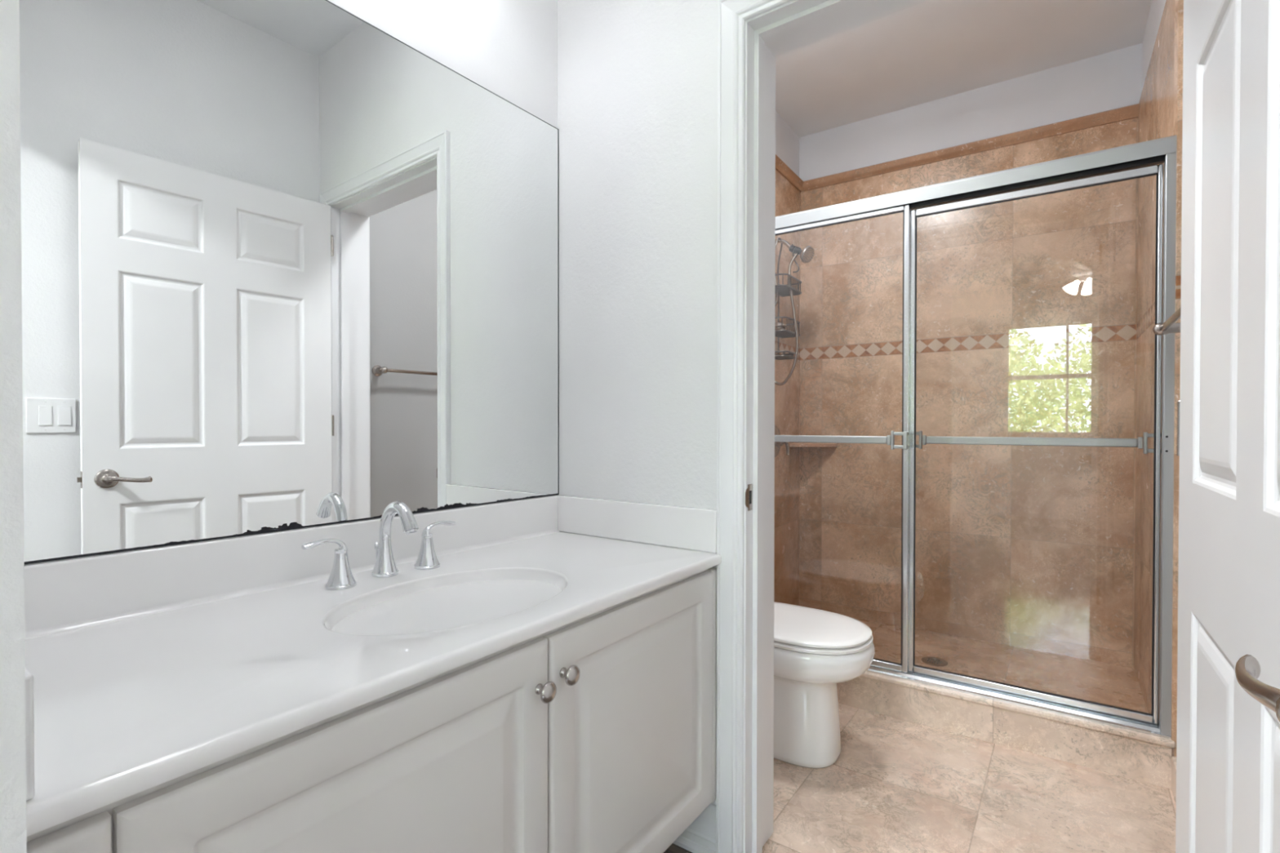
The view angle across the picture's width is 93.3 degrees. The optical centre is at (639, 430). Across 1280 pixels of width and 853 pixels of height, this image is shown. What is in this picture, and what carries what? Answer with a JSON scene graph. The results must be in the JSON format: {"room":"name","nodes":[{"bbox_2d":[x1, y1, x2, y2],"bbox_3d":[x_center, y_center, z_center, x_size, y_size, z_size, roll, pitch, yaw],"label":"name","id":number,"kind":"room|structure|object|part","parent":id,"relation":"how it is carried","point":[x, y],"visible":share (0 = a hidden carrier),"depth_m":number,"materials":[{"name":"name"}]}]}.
{"room":"bathroom","nodes":[
{"label":"bathroom","id":0,"kind":"room"},
{"bbox_2d":[0,0,26,852],"bbox_3d":[-0.409,-0.292,0.329,1.848,2.738,0.123,0,1,36],"label":"wall","id":1,"kind":"structure","parent":0,"point":[13,829],"depth_m":0.42,"materials":[{"name":"paint"}]},
{"bbox_2d":[25,0,557,564],"bbox_3d":[-0.641,-0.303,1.383,0.120,2.738,1.319,0,1,37],"label":"wall","id":2,"kind":"structure","parent":0,"point":[508,48],"depth_m":1.60,"materials":[{"name":"paint"}]},
{"bbox_2d":[18,0,559,564],"bbox_3d":[-0.612,-0.349,1.315,0.006,1.091,1.231,0,1,37],"label":"wall mirror","id":3,"kind":"object","parent":2,"relation":"attached to","point":[286,264],"visible":1,"depth_m":1.17,"materials":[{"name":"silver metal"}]},
{"bbox_2d":[24,494,559,632],"bbox_3d":[-0.609,0.251,1.314,0.019,0.107,1.238,0,1,37],"label":"backsplash","id":4,"kind":"structure","parent":2,"relation":"attached to","point":[58,593],"depth_m":1.11,"materials":[{"name":"stone"}]},
{"bbox_2d":[26,566,716,852],"bbox_3d":[-0.371,0.625,1.147,0.577,0.588,1.236,0,1,36],"label":"vanity cabinet","id":5,"kind":"object","parent":2,"relation":"attached to","point":[596,732],"visible":0.99,"depth_m":0.92,"materials":[{"name":"wood"}]},
{"bbox_3d":[-0.322,0.633,0.789,0.019,0.565,0.561,0,1,36],"label":"cabinet door","id":6,"kind":"part","parent":5,"relation":"part of","materials":[{"name":"wood"}]},
{"bbox_2d":[24,494,721,836],"bbox_3d":[-0.389,0.332,1.157,0.584,0.266,1.238,0,1,36],"label":"countertop","id":7,"kind":"structure","parent":5,"relation":"on","point":[146,668],"depth_m":0.95,"materials":[{"name":"stone"}]},
{"bbox_2d":[301,501,455,590],"bbox_3d":[-0.510,0.225,1.245,0.139,0.159,0.338,0,1,36],"label":"faucet","id":8,"kind":"object","parent":7,"relation":"on","point":[341,577],"visible":1,"depth_m":1.25,"materials":[{"name":"silver metal"}]},
{"bbox_3d":[-0.601,0.221,1.153,0.023,0.028,0.083,0,1,36],"label":"handle lever","id":9,"kind":"part","parent":8,"relation":"part of","materials":[{"name":"silver metal"}]},
{"bbox_3d":[-0.583,0.267,1.178,0.055,0.074,0.055,0,1,36],"label":"handle","id":10,"kind":"part","parent":8,"relation":"part of","materials":[{"name":"silver metal"}]},
{"bbox_3d":[-0.560,0.271,1.286,0.011,0.066,0.011,0,1,36],"label":"lift rod","id":11,"kind":"part","parent":8,"relation":"part of","materials":[{"name":"silver metal"}]},
{"bbox_3d":[-0.536,0.266,1.271,0.053,0.075,0.053,0,1,36],"label":"spout","id":12,"kind":"part","parent":8,"relation":"part of","materials":[{"name":"silver metal"}]},
{"bbox_3d":[-0.498,0.189,1.243,0.118,0.087,0.030,0,1,36],"label":"spout","id":13,"kind":"part","parent":8,"relation":"part of","materials":[{"name":"silver metal"}]},
{"bbox_3d":[-0.471,0.266,1.338,0.055,0.074,0.055,0,1,36],"label":"handle","id":14,"kind":"part","parent":8,"relation":"part of","materials":[{"name":"silver metal"}]},
{"bbox_3d":[-0.454,0.219,1.362,0.023,0.028,0.083,0,1,36],"label":"handle lever","id":15,"kind":"part","parent":8,"relation":"part of","materials":[{"name":"silver metal"}]},
{"bbox_3d":[-0.153,0.423,0.980,0.031,0.034,0.034,0,1,36],"label":"knob","id":16,"kind":"part","parent":5,"relation":"part of","materials":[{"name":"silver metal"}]},
{"bbox_3d":[-0.120,0.414,1.026,0.031,0.034,0.034,0,1,36],"label":"knob","id":17,"kind":"part","parent":5,"relation":"part of","materials":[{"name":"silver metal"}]},
{"bbox_3d":[0.008,0.629,1.250,0.019,0.565,0.564,0,1,36],"label":"cabinet door","id":18,"kind":"part","parent":5,"relation":"part of","materials":[{"name":"wood"}]},
{"bbox_2d":[557,0,718,804],"bbox_3d":[0.426,-0.302,1.434,1.775,2.738,0.168,0,1,36],"label":"wall","id":19,"kind":"structure","parent":0,"point":[637,79],"depth_m":1.64,"materials":[{"name":"paint"}]},
{"bbox_2d":[672,803,715,852],"bbox_3d":[-0.030,1.000,1.655,0.551,0.130,0.022,0,1,36],"label":"baseboard","id":20,"kind":"structure","parent":19,"relation":"attached to","point":[700,837],"depth_m":1.52,"materials":[{"name":"paint"}]},
{"bbox_2d":[715,0,928,852],"bbox_3d":[0.628,0.012,1.281,0.948,2.114,0.188,0,1,36],"label":"door frame","id":21,"kind":"structure","parent":19,"relation":"attached to","point":[795,24],"depth_m":1.47,"materials":[{"name":"paint"}]},
{"bbox_3d":[0.264,0.163,1.465,0.002,0.064,0.040,0,1,36],"label":"strike plate","id":22,"kind":"part","parent":21,"relation":"part of","materials":[{"name":"silver metal"}]},
{"bbox_2d":[1175,0,1279,852],"bbox_3d":[0.676,0.051,0.638,0.148,2.024,0.835,0,1,36],"label":"door","id":23,"kind":"structure","parent":19,"relation":"in","point":[1228,731],"depth_m":0.72,"materials":[{"name":"paint"}]},
{"bbox_3d":[0.454,0.187,0.439,0.020,0.028,0.123,0,1,36],"label":"lever","id":24,"kind":"part","parent":23,"relation":"part of","materials":[{"name":"silver metal"}]},
{"bbox_2d":[663,843,692,852],"bbox_3d":[-0.856,1.118,-0.840,4.800,0.060,5.122,0,1,36],"label":"floor","id":25,"kind":"structure","parent":0,"point":[673,848],"depth_m":1.53,"materials":[{"name":"brown wood"}]},
{"bbox_2d":[775,111,799,177],"bbox_3d":[0.364,-0.315,2.784,0.108,2.738,2.080,0,1,34],"label":"wall","id":26,"kind":"structure","parent":0,"point":[787,141],"depth_m":3.33,"materials":[{"name":"paint"}]},
{"bbox_2d":[773,169,800,605],"bbox_3d":[0.614,-0.158,3.045,0.012,2.420,1.073,0,1,34],"label":"tiled wall","id":27,"kind":"structure","parent":0,"point":[788,197],"depth_m":3.32,"materials":[{"name":"tile"}]},
{"bbox_2d":[774,424,790,457],"bbox_3d":[0.735,0.056,3.138,0.088,0.172,0.172,0,1,36],"label":"shower valve","id":28,"kind":"object","parent":27,"relation":"attached to","point":[777,445],"visible":0.51,"depth_m":3.14,"materials":[{"name":"silver metal"}]},
{"bbox_3d":[0.753,0.083,3.127,0.045,0.088,0.032,0,1,36],"label":"valve lever","id":29,"kind":"part","parent":28,"relation":"part of","materials":[{"name":"silver metal"}]},
{"bbox_2d":[774,239,814,385],"bbox_3d":[0.757,-0.614,3.060,0.242,0.770,0.084,0,1,36],"label":"shower","id":30,"kind":"object","parent":27,"relation":"attached to","point":[806,254],"visible":0.81,"depth_m":3.04,"materials":[{"name":"silver metal"}]},
{"bbox_3d":[0.725,-0.950,3.089,0.114,0.065,0.019,0,1,34],"label":"shower arm","id":31,"kind":"part","parent":30,"relation":"part of","materials":[{"name":"silver metal"}]},
{"bbox_2d":[774,237,801,359],"bbox_3d":[0.736,-0.678,3.083,0.131,0.617,0.250,0,1,36],"label":"shower caddy","id":32,"kind":"object","parent":30,"relation":"hanging from","point":[783,290],"visible":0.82,"depth_m":3.07,"materials":[{"name":"metal"}]},
{"bbox_2d":[774,321,786,329],"bbox_3d":[0.703,-0.523,3.053,0.075,0.051,0.075,0,1,36],"label":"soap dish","id":33,"kind":"object","parent":32,"relation":"in","point":[778,326],"visible":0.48,"depth_m":3.02,"materials":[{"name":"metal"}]},
{"bbox_2d":[774,351,795,359],"bbox_3d":[0.728,-0.385,3.091,0.111,0.030,0.150,0,1,36],"label":"basket","id":34,"kind":"object","parent":32,"relation":"on","point":[790,355],"depth_m":3.06,"materials":[{"name":"metal"}]},
{"bbox_2d":[774,316,800,337],"bbox_3d":[0.732,-0.526,3.087,0.122,0.073,0.240,0,1,36],"label":"basket","id":35,"kind":"object","parent":32,"relation":"on","point":[782,333],"depth_m":3.04,"materials":[{"name":"metal"}]},
{"bbox_2d":[774,273,801,297],"bbox_3d":[0.734,-0.741,3.084,0.128,0.063,0.250,0,1,36],"label":"basket","id":36,"kind":"object","parent":32,"relation":"on","point":[783,290],"depth_m":3.07,"materials":[{"name":"metal"}]},
{"bbox_2d":[775,0,1151,137],"bbox_3d":[-0.190,-1.719,0.059,4.800,0.120,7.400,0,1,36],"label":"ceiling","id":37,"kind":"structure","parent":0,"point":[929,51],"depth_m":2.69,"materials":[{"name":"paint"}]},
{"bbox_2d":[799,117,1137,666],"bbox_3d":[1.546,-0.158,3.064,1.527,2.420,0.012,0,1,34],"label":"tiled wall","id":38,"kind":"structure","parent":0,"point":[1026,308],"depth_m":2.96,"materials":[{"name":"tile"}]},
{"bbox_2d":[789,442,837,447],"bbox_3d":[0.948,0.081,3.337,0.214,0.020,0.218,0,1,36],"label":"corner shelf","id":39,"kind":"object","parent":38,"relation":"attached to","point":[798,444],"visible":0.86,"depth_m":3.31,"materials":[{"name":"stone"}]},
{"bbox_2d":[775,103,1138,191],"bbox_3d":[1.232,-1.387,2.611,1.503,0.050,1.104,0,1,36],"label":"trim","id":40,"kind":"structure","parent":38,"relation":"attached to","point":[1130,112],"depth_m":2.98,"materials":[{"name":"stone"}]},
{"bbox_2d":[762,702,1176,852],"bbox_3d":[0.699,1.093,1.891,1.850,0.060,1.128,0,1,36],"label":"floor tile","id":41,"kind":"structure","parent":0,"point":[895,785],"depth_m":1.74,"materials":[{"name":"tile"}]},
{"bbox_2d":[773,601,875,768],"bbox_3d":[0.421,0.677,2.096,0.746,0.768,0.470,0,1,36],"label":"toilet","id":42,"kind":"object","parent":41,"relation":"on","point":[815,651],"visible":0.32,"depth_m":1.91,"materials":[{"name":"ceramic"}]},
{"bbox_3d":[0.509,0.643,2.033,0.510,0.022,0.365,0,1,36],"label":"lid","id":43,"kind":"part","parent":42,"relation":"part of","materials":[{"name":"plastic"}]},
{"bbox_3d":[0.510,0.665,2.033,0.513,0.014,0.368,0,1,36],"label":"seat","id":44,"kind":"part","parent":42,"relation":"part of","materials":[{"name":"plastic"}]},
{"bbox_2d":[836,671,1175,789],"bbox_3d":[0.989,0.997,2.266,1.521,0.166,0.140,0,1,34],"label":"shower curb","id":45,"kind":"object","parent":41,"relation":"on","point":[1145,757],"visible":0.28,"depth_m":2.01,"materials":[{"name":"stone"}]},
{"bbox_2d":[799,43,1142,181],"bbox_3d":[1.588,-0.317,3.106,1.723,2.738,0.108,0,1,34],"label":"wall","id":46,"kind":"structure","parent":0,"point":[1113,80],"depth_m":2.97,"materials":[{"name":"paint"}]},
{"bbox_2d":[851,617,1148,712],"bbox_3d":[1.286,1.071,2.698,1.546,0.070,0.958,0,1,36],"label":"floor","id":47,"kind":"structure","parent":0,"point":[1095,681],"depth_m":2.65,"materials":[{"name":"tile"}]},
{"bbox_2d":[921,656,947,666],"bbox_3d":[1.319,1.034,2.706,0.108,0.003,0.108,0,1,36],"label":"shower drain","id":48,"kind":"object","parent":47,"relation":"on","point":[935,661],"visible":1,"depth_m":2.70,"materials":[{"name":"silver metal"}]},
{"bbox_2d":[1142,0,1166,89],"bbox_3d":[1.971,-0.308,2.228,0.118,2.738,1.181,0,1,34],"label":"wall","id":49,"kind":"structure","parent":0,"point":[1157,7],"depth_m":2.38,"materials":[{"name":"paint"}]},
{"bbox_2d":[1133,0,1183,756],"bbox_3d":[1.875,-0.173,2.205,0.012,2.468,1.033,0,1,34],"label":"tiled wall","id":50,"kind":"structure","parent":49,"relation":"attached to","point":[1161,101],"depth_m":2.22,"materials":[{"name":"tile"}]},
{"bbox_2d":[774,164,1163,724],"bbox_3d":[0.982,0.029,2.237,1.451,1.729,0.130,0,1,34],"label":"door","id":51,"kind":"structure","parent":50,"relation":"in","point":[1154,170],"depth_m":2.17,"materials":[{"name":"metal"}]},
{"bbox_3d":[0.687,-0.824,2.419,0.692,0.026,0.012,0,1,34],"label":"rail","id":52,"kind":"part","parent":51,"relation":"part of","materials":[{"name":"metal"}]},
{"bbox_3d":[0.686,0.879,2.435,0.692,0.024,0.012,0,1,34],"label":"rail","id":53,"kind":"part","parent":51,"relation":"part of","materials":[{"name":"metal"}]},
{"bbox_3d":[1.292,0.884,2.044,0.679,0.024,0.012,0,1,34],"label":"rail","id":54,"kind":"part","parent":51,"relation":"part of","materials":[{"name":"metal"}]},
{"bbox_3d":[1.294,-0.797,2.028,0.679,0.026,0.012,0,1,34],"label":"rail","id":55,"kind":"part","parent":51,"relation":"part of","materials":[{"name":"metal"}]},
{"bbox_2d":[775,135,1177,738],"bbox_3d":[0.980,0.017,2.235,1.509,1.795,0.052,0,1,34],"label":"shower door frame","id":56,"kind":"object","parent":50,"relation":"attached to","point":[1162,150],"visible":0.74,"depth_m":1.87,"materials":[{"name":"metal"}]},
{"bbox_3d":[1.383,-0.301,1.370,0.136,2.738,0.901,0,1,36],"label":"wall","id":57,"kind":"structure","parent":0,"visible":0},
{"bbox_2d":[1152,307,1180,335],"bbox_3d":[1.280,-0.275,1.399,0.084,0.054,0.624,0,1,34],"label":"towel bar","id":58,"kind":"object","parent":57,"relation":"attached to","point":[1169,326],"visible":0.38,"depth_m":1.62,"materials":[{"name":"silver metal"}]},
{"bbox_3d":[1.442,-0.277,1.635,0.085,0.054,0.054,0,1,36],"label":"post","id":59,"kind":"part","parent":58,"relation":"part of","materials":[{"name":"silver metal"}]},
{"bbox_2d":[1171,755,1176,803],"bbox_3d":[1.337,1.018,1.432,0.012,0.100,0.868,0,1,34],"label":"baseboard","id":60,"kind":"structure","parent":57,"relation":"attached to","point":[1173,757],"depth_m":1.76,"materials":[{"name":"stone"}]}
]}

